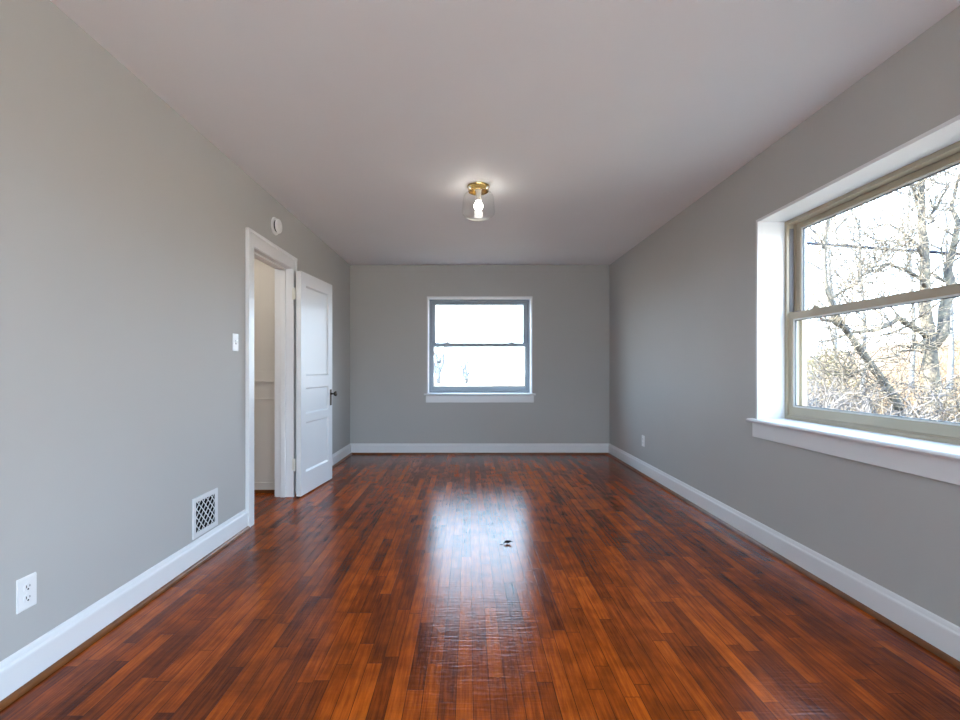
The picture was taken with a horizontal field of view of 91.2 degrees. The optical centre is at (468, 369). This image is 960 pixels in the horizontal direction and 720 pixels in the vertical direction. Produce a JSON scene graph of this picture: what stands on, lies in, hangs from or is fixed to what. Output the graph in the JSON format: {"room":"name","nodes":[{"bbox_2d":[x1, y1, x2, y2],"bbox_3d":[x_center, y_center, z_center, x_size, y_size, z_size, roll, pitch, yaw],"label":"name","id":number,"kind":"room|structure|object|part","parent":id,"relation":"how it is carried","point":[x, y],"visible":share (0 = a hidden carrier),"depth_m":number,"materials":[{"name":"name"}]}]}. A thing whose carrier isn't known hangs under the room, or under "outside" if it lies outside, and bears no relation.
{"room":"empty bedroom","nodes":[
{"label":"empty bedroom","id":0,"kind":"room"},
{"bbox_2d":[0,0,349,661],"bbox_3d":[-1.722,0.368,1.808,0.310,3.500,8.817,0,0,0],"label":"wall","id":1,"kind":"structure","parent":0,"point":[122,225],"depth_m":2.05,"materials":[{"name":"grey paint"}]},
{"bbox_2d":[16,572,36,613],"bbox_3d":[-1.563,0.790,1.664,0.008,0.117,0.071,0,0,0],"label":"wall outlet","id":2,"kind":"object","parent":1,"relation":"attached to","point":[26,587],"visible":1,"depth_m":1.66,"materials":[{"name":"white plastic"}]},
{"bbox_2d":[24,583,31,591],"bbox_3d":[-1.560,0.770,1.664,0.003,0.028,0.029,0,0,0],"label":"receptacle","id":3,"kind":"object","parent":2,"relation":"attached to","point":[27,586],"depth_m":1.66,"materials":[{"name":"white plastic"}]},
{"bbox_2d":[24,594,31,602],"bbox_3d":[-1.560,0.809,1.664,0.003,0.028,0.029,0,0,0],"label":"receptacle","id":4,"kind":"object","parent":2,"relation":"attached to","point":[27,597],"depth_m":1.66,"materials":[{"name":"white plastic"}]},
{"bbox_2d":[0,444,351,710],"bbox_3d":[-1.549,1.048,1.808,0.036,0.140,8.817,0,0,0],"label":"baseboard","id":5,"kind":"structure","parent":1,"relation":"attached to","point":[30,665],"depth_m":2.00,"materials":[{"name":"white paint"}]},
{"bbox_2d":[192,488,217,539],"bbox_3d":[-1.562,0.851,2.793,0.009,0.231,0.263,0,0,0],"label":"air vent","id":6,"kind":"object","parent":1,"relation":"in","point":[204,506],"visible":1,"depth_m":2.78,"materials":[{"name":"white metal"}]},
{"bbox_2d":[232,333,237,350],"bbox_3d":[-1.557,-0.182,3.155,0.020,0.117,0.071,0,0,0],"label":"light switch","id":7,"kind":"object","parent":1,"relation":"attached to","point":[234,336],"visible":1,"depth_m":3.14,"materials":[{"name":"white plastic"}]},
{"bbox_2d":[245,227,297,527],"bbox_3d":[-1.617,0.060,3.765,0.169,2.115,0.936,0,0,0],"label":"door frame","id":8,"kind":"structure","parent":1,"relation":"attached to","point":[257,246],"depth_m":4.11,"materials":[{"name":"white paint"}]},
{"bbox_3d":[-1.692,0.068,3.765,0.020,2.100,0.930,0,0,0],"label":"hall casing","id":9,"kind":"part","parent":8,"relation":"part of","materials":[{"name":"white paint"}]},
{"bbox_2d":[271,217,281,234],"bbox_3d":[-1.544,-1.157,3.795,0.047,0.142,0.142,0,0,0],"label":"smoke detector","id":10,"kind":"object","parent":1,"relation":"attached to","point":[276,225],"visible":1,"depth_m":3.76,"materials":[{"name":"white plastic"}]},
{"bbox_3d":[-1.560,-1.157,3.795,0.014,0.142,0.142,0,0,0],"label":"plate","id":11,"kind":"part","parent":10,"relation":"part of","materials":[{"name":"white plastic"}]},
{"bbox_2d":[292,271,336,495],"bbox_3d":[-1.436,0.123,4.441,0.175,1.966,0.704,0,0,4],"label":"door","id":12,"kind":"structure","parent":1,"relation":"in","point":[312,464],"depth_m":4.36,"materials":[{"name":"white paint"}]},
{"bbox_3d":[-1.444,0.692,4.443,0.038,0.447,0.508,0,0,6],"label":"panel","id":13,"kind":"part","parent":12,"relation":"part of","materials":[{"name":"white paint"}]},
{"bbox_3d":[-1.444,0.280,4.443,0.038,0.237,0.508,0,0,6],"label":"panel","id":14,"kind":"part","parent":12,"relation":"part of","materials":[{"name":"white paint"}]},
{"bbox_3d":[-1.444,-0.344,4.443,0.038,0.809,0.508,0,0,6],"label":"panel","id":15,"kind":"part","parent":12,"relation":"part of","materials":[{"name":"white paint"}]},
{"bbox_2d":[254,258,274,492],"bbox_3d":[-2.391,-0.132,4.309,1.418,2.500,0.122,0,0,0],"label":"wall","id":16,"kind":"structure","parent":0,"point":[264,274],"depth_m":4.27,"materials":[{"name":"paint"}]},
{"bbox_3d":[-2.341,1.103,4.260,1.317,0.030,0.020,0,0,0],"label":"shoe moulding","id":17,"kind":"part","parent":16,"relation":"part of","materials":[{"name":"brown wood"}]},
{"bbox_3d":[-2.341,0.143,4.259,1.317,0.260,0.022,0,0,0],"label":"chair rail","id":18,"kind":"part","parent":16,"relation":"part of","materials":[{"name":"paint"}]},
{"bbox_3d":[-2.341,1.060,4.262,1.317,0.073,0.016,0,0,0],"label":"board","id":19,"kind":"part","parent":16,"relation":"part of","materials":[{"name":"paint"}]},
{"bbox_2d":[350,265,608,442],"bbox_3d":[0.246,-0.132,6.372,3.857,2.500,0.310,0,0,0],"label":"wall","id":20,"kind":"structure","parent":0,"point":[388,303],"depth_m":6.22,"materials":[{"name":"grey paint"}]},
{"bbox_2d":[350,443,608,454],"bbox_3d":[0.149,1.048,6.199,3.432,0.140,0.036,0,0,0],"label":"baseboard","id":21,"kind":"structure","parent":20,"relation":"attached to","point":[356,448],"depth_m":6.20,"materials":[{"name":"white paint"}]},
{"bbox_3d":[0.149,1.107,6.189,3.432,0.021,0.017,0,0,0],"label":"shoe moulding","id":22,"kind":"part","parent":21,"relation":"part of","materials":[{"name":"brown wood"}]},
{"bbox_2d":[424,296,535,402],"bbox_3d":[0.149,-0.266,6.343,1.467,1.403,0.348,0,0,0],"label":"window","id":23,"kind":"structure","parent":20,"relation":"in","point":[435,394],"depth_m":6.39,"materials":[{"name":"white paint"}]},
{"bbox_3d":[0.149,-0.622,6.455,1.289,0.607,0.031,0,0,0],"label":"sash","id":24,"kind":"part","parent":23,"relation":"part of","materials":[{"name":"grey metal"}]},
{"bbox_3d":[0.149,-0.037,6.417,1.318,0.647,0.031,0,0,0],"label":"sash","id":25,"kind":"part","parent":23,"relation":"part of","materials":[{"name":"grey metal"}]},
{"bbox_2d":[0,455,959,719],"bbox_3d":[-0.463,1.178,1.808,5.275,0.120,9.437,0,0,0],"label":"floor","id":26,"kind":"structure","parent":0,"point":[387,589],"depth_m":2.07,"materials":[{"name":"brown wood"}]},
{"bbox_2d":[50,0,959,264],"bbox_3d":[-0.463,-1.482,1.808,5.275,0.200,9.437,0,0,0],"label":"ceiling","id":27,"kind":"structure","parent":0,"point":[590,126],"depth_m":2.40,"materials":[{"name":"paint"}]},
{"bbox_2d":[465,182,491,221],"bbox_3d":[0.075,-1.256,3.545,0.251,0.252,0.251,0,0,0],"label":"ceiling light","id":28,"kind":"object","parent":27,"relation":"attached to","point":[478,189],"visible":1,"depth_m":3.52,"materials":[{"name":"gold metal"}]},
{"bbox_2d":[475,188,481,201],"bbox_3d":[0.075,-1.316,3.545,0.052,0.092,0.052,0,0,0],"label":"socket","id":29,"kind":"object","parent":28,"relation":"attached to","point":[478,190],"depth_m":3.53,"materials":[{"name":"white plastic"}]},
{"bbox_3d":[0.075,-1.236,3.545,0.066,0.072,0.066,0,0,0],"label":"bulb","id":30,"kind":"part","parent":28,"relation":"part of","materials":[{"name":"white glass"}]},
{"bbox_2d":[609,6,959,626],"bbox_3d":[2.020,-0.132,1.653,0.310,2.500,9.127,0,0,0],"label":"wall","id":31,"kind":"structure","parent":0,"point":[682,300],"depth_m":3.01,"materials":[{"name":"grey paint"}]},
{"bbox_2d":[642,435,644,446],"bbox_3d":[1.861,0.762,5.010,0.008,0.117,0.071,0,0,0],"label":"wall outlet","id":32,"kind":"object","parent":31,"relation":"attached to","point":[643,437],"visible":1,"depth_m":5.00,"materials":[{"name":"white plastic"}]},
{"bbox_2d":[608,443,959,669],"bbox_3d":[1.847,1.048,1.808,0.036,0.140,8.817,0,0,0],"label":"baseboard","id":33,"kind":"structure","parent":31,"relation":"attached to","point":[939,636],"depth_m":2.40,"materials":[{"name":"white paint"}]},
{"bbox_2d":[746,115,959,484],"bbox_3d":[1.991,-0.266,2.346,0.348,1.403,1.467,0,0,0],"label":"window","id":34,"kind":"structure","parent":31,"relation":"in","point":[927,448],"depth_m":2.56,"materials":[{"name":"white paint"}]},
{"bbox_3d":[2.101,-0.316,2.346,0.128,1.267,1.363,0,0,0],"label":"frame","id":35,"kind":"part","parent":34,"relation":"part of","materials":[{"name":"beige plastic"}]},
{"bbox_3d":[2.064,-0.037,2.346,0.031,0.647,1.318,0,0,0],"label":"sash","id":36,"kind":"part","parent":34,"relation":"part of","materials":[{"name":"beige plastic"}]},
{"bbox_3d":[2.103,-0.622,2.346,0.031,0.607,1.289,0,0,0],"label":"sash","id":37,"kind":"part","parent":34,"relation":"part of","materials":[{"name":"beige plastic"}]},
{"bbox_2d":[807,242,959,255],"bbox_3d":[11.998,-3.781,12.025,56.004,4.061,0.118,0,0,0],"label":"overhead cable","id":38,"kind":"object","parent":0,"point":[808,243],"visible":0.07,"depth_m":11.98,"materials":[{"name":"black plastic"}]},
{"label":"outside","id":39,"kind":"structure","parent":0,"visible":0},
{"bbox_2d":[434,334,959,414],"bbox_3d":[3.000,-0.107,5.000,150.000,3.512,150.000,0,0,0],"label":"ground","id":40,"kind":"structure","parent":39,"point":[445,380],"depth_m":30.53,"materials":[{"name":"white snow"}]},
{"bbox_2d":[434,332,452,383],"bbox_3d":[-2.721,-0.980,39.891,3.248,4.838,3.267,0,0,-24],"label":"bare tree","id":41,"kind":"object","parent":40,"relation":"on","point":[438,368],"visible":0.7,"depth_m":39.90,"materials":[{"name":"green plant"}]},
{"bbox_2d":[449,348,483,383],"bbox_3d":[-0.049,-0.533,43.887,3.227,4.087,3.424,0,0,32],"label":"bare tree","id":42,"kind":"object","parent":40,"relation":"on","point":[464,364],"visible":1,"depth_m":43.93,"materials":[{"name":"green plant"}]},
{"bbox_2d":[807,343,859,406],"bbox_3d":[9.595,0.260,12.969,1.836,2.080,1.966,0,0,-16],"label":"leafy shrub","id":43,"kind":"object","parent":40,"relation":"on","point":[825,343],"visible":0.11,"depth_m":12.61,"materials":[{"name":"yellow plant"}]},
{"bbox_2d":[807,354,895,413],"bbox_3d":[5.862,0.536,8.217,2.423,1.672,2.596,0,0,0],"label":"bare shrub","id":44,"kind":"object","parent":40,"relation":"on","point":[809,382],"visible":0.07,"depth_m":7.67,"materials":[{"name":"beige plant"}]},
{"bbox_2d":[807,344,908,411],"bbox_3d":[7.776,0.328,9.820,2.272,1.941,2.656,0,0,0],"label":"bare shrub","id":45,"kind":"object","parent":40,"relation":"on","point":[812,348],"visible":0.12,"depth_m":9.58,"materials":[{"name":"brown plant"}]},
{"bbox_2d":[807,198,928,394],"bbox_3d":[10.915,-2.800,14.460,3.802,8.362,4.919,0,0,-3],"label":"bare tree","id":46,"kind":"object","parent":40,"relation":"on","point":[828,233],"visible":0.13,"depth_m":14.05,"materials":[{"name":"grey plant"}]},
{"bbox_2d":[807,187,943,391],"bbox_3d":[13.625,-3.135,17.079,5.632,9.020,4.140,0,0,-6],"label":"bare tree","id":47,"kind":"object","parent":40,"relation":"on","point":[865,312],"visible":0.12,"depth_m":16.50,"materials":[{"name":"grey plant"}]},
{"bbox_2d":[807,164,959,418],"bbox_3d":[8.619,-2.342,8.839,6.800,7.411,3.798,0,0,-16],"label":"bare tree","id":48,"kind":"object","parent":40,"relation":"on","point":[932,339],"visible":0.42,"depth_m":8.89,"materials":[{"name":"brown plant"}]},
{"bbox_2d":[807,191,959,415],"bbox_3d":[5.932,-1.395,7.309,3.294,5.618,2.685,0,0,-22],"label":"bare tree","id":49,"kind":"object","parent":40,"relation":"on","point":[837,320],"visible":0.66,"depth_m":7.27,"materials":[{"name":"brown plant"}]},
{"bbox_2d":[807,368,959,421],"bbox_3d":[6.084,0.783,6.806,1.879,1.613,1.668,0,0,0],"label":"bare shrub","id":50,"kind":"object","parent":40,"relation":"on","point":[911,385],"visible":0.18,"depth_m":6.66,"materials":[{"name":"beige plant"}]},
{"bbox_2d":[807,166,959,395],"bbox_3d":[14.902,-3.347,14.248,6.150,8.980,4.710,0,0,4],"label":"bare tree","id":51,"kind":"object","parent":40,"relation":"on","point":[951,356],"visible":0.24,"depth_m":14.17,"materials":[{"name":"grey plant"}]},
{"bbox_2d":[807,378,959,421],"bbox_3d":[5.096,0.847,6.543,2.148,1.489,2.366,0,0,0],"label":"bare shrub","id":52,"kind":"object","parent":40,"relation":"on","point":[840,404],"visible":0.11,"depth_m":6.18,"materials":[{"name":"beige plant"}]},
{"bbox_2d":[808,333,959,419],"bbox_3d":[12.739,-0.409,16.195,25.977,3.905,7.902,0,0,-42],"label":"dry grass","id":53,"kind":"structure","parent":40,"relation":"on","point":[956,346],"depth_m":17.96,"materials":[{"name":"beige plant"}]},
{"bbox_2d":[875,325,921,367],"bbox_3d":[9.076,0.176,9.778,1.207,2.371,0.568,0,0,-22],"label":"bare tree","id":54,"kind":"object","parent":40,"relation":"on","point":[894,325],"visible":0.16,"depth_m":9.82,"materials":[{"name":"grey plant"}]},
{"bbox_2d":[842,167,959,391],"bbox_3d":[16.621,-4.004,16.912,3.609,9.921,5.535,0,0,15],"label":"bare tree","id":55,"kind":"object","parent":40,"relation":"on","point":[912,359],"visible":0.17,"depth_m":16.98,"materials":[{"name":"grey plant"}]},
{"bbox_2d":[871,375,959,421],"bbox_3d":[8.213,0.651,7.879,1.975,1.232,2.160,0,0,0],"label":"bare shrub","id":56,"kind":"object","parent":40,"relation":"on","point":[958,383],"visible":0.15,"depth_m":7.82,"materials":[{"name":"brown plant"}]},
{"bbox_2d":[876,382,959,422],"bbox_3d":[7.096,0.706,7.009,1.735,1.322,1.919,0,0,12],"label":"bare shrub","id":57,"kind":"object","parent":40,"relation":"on","point":[951,404],"visible":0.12,"depth_m":6.77,"materials":[{"name":"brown plant"}]}
]}

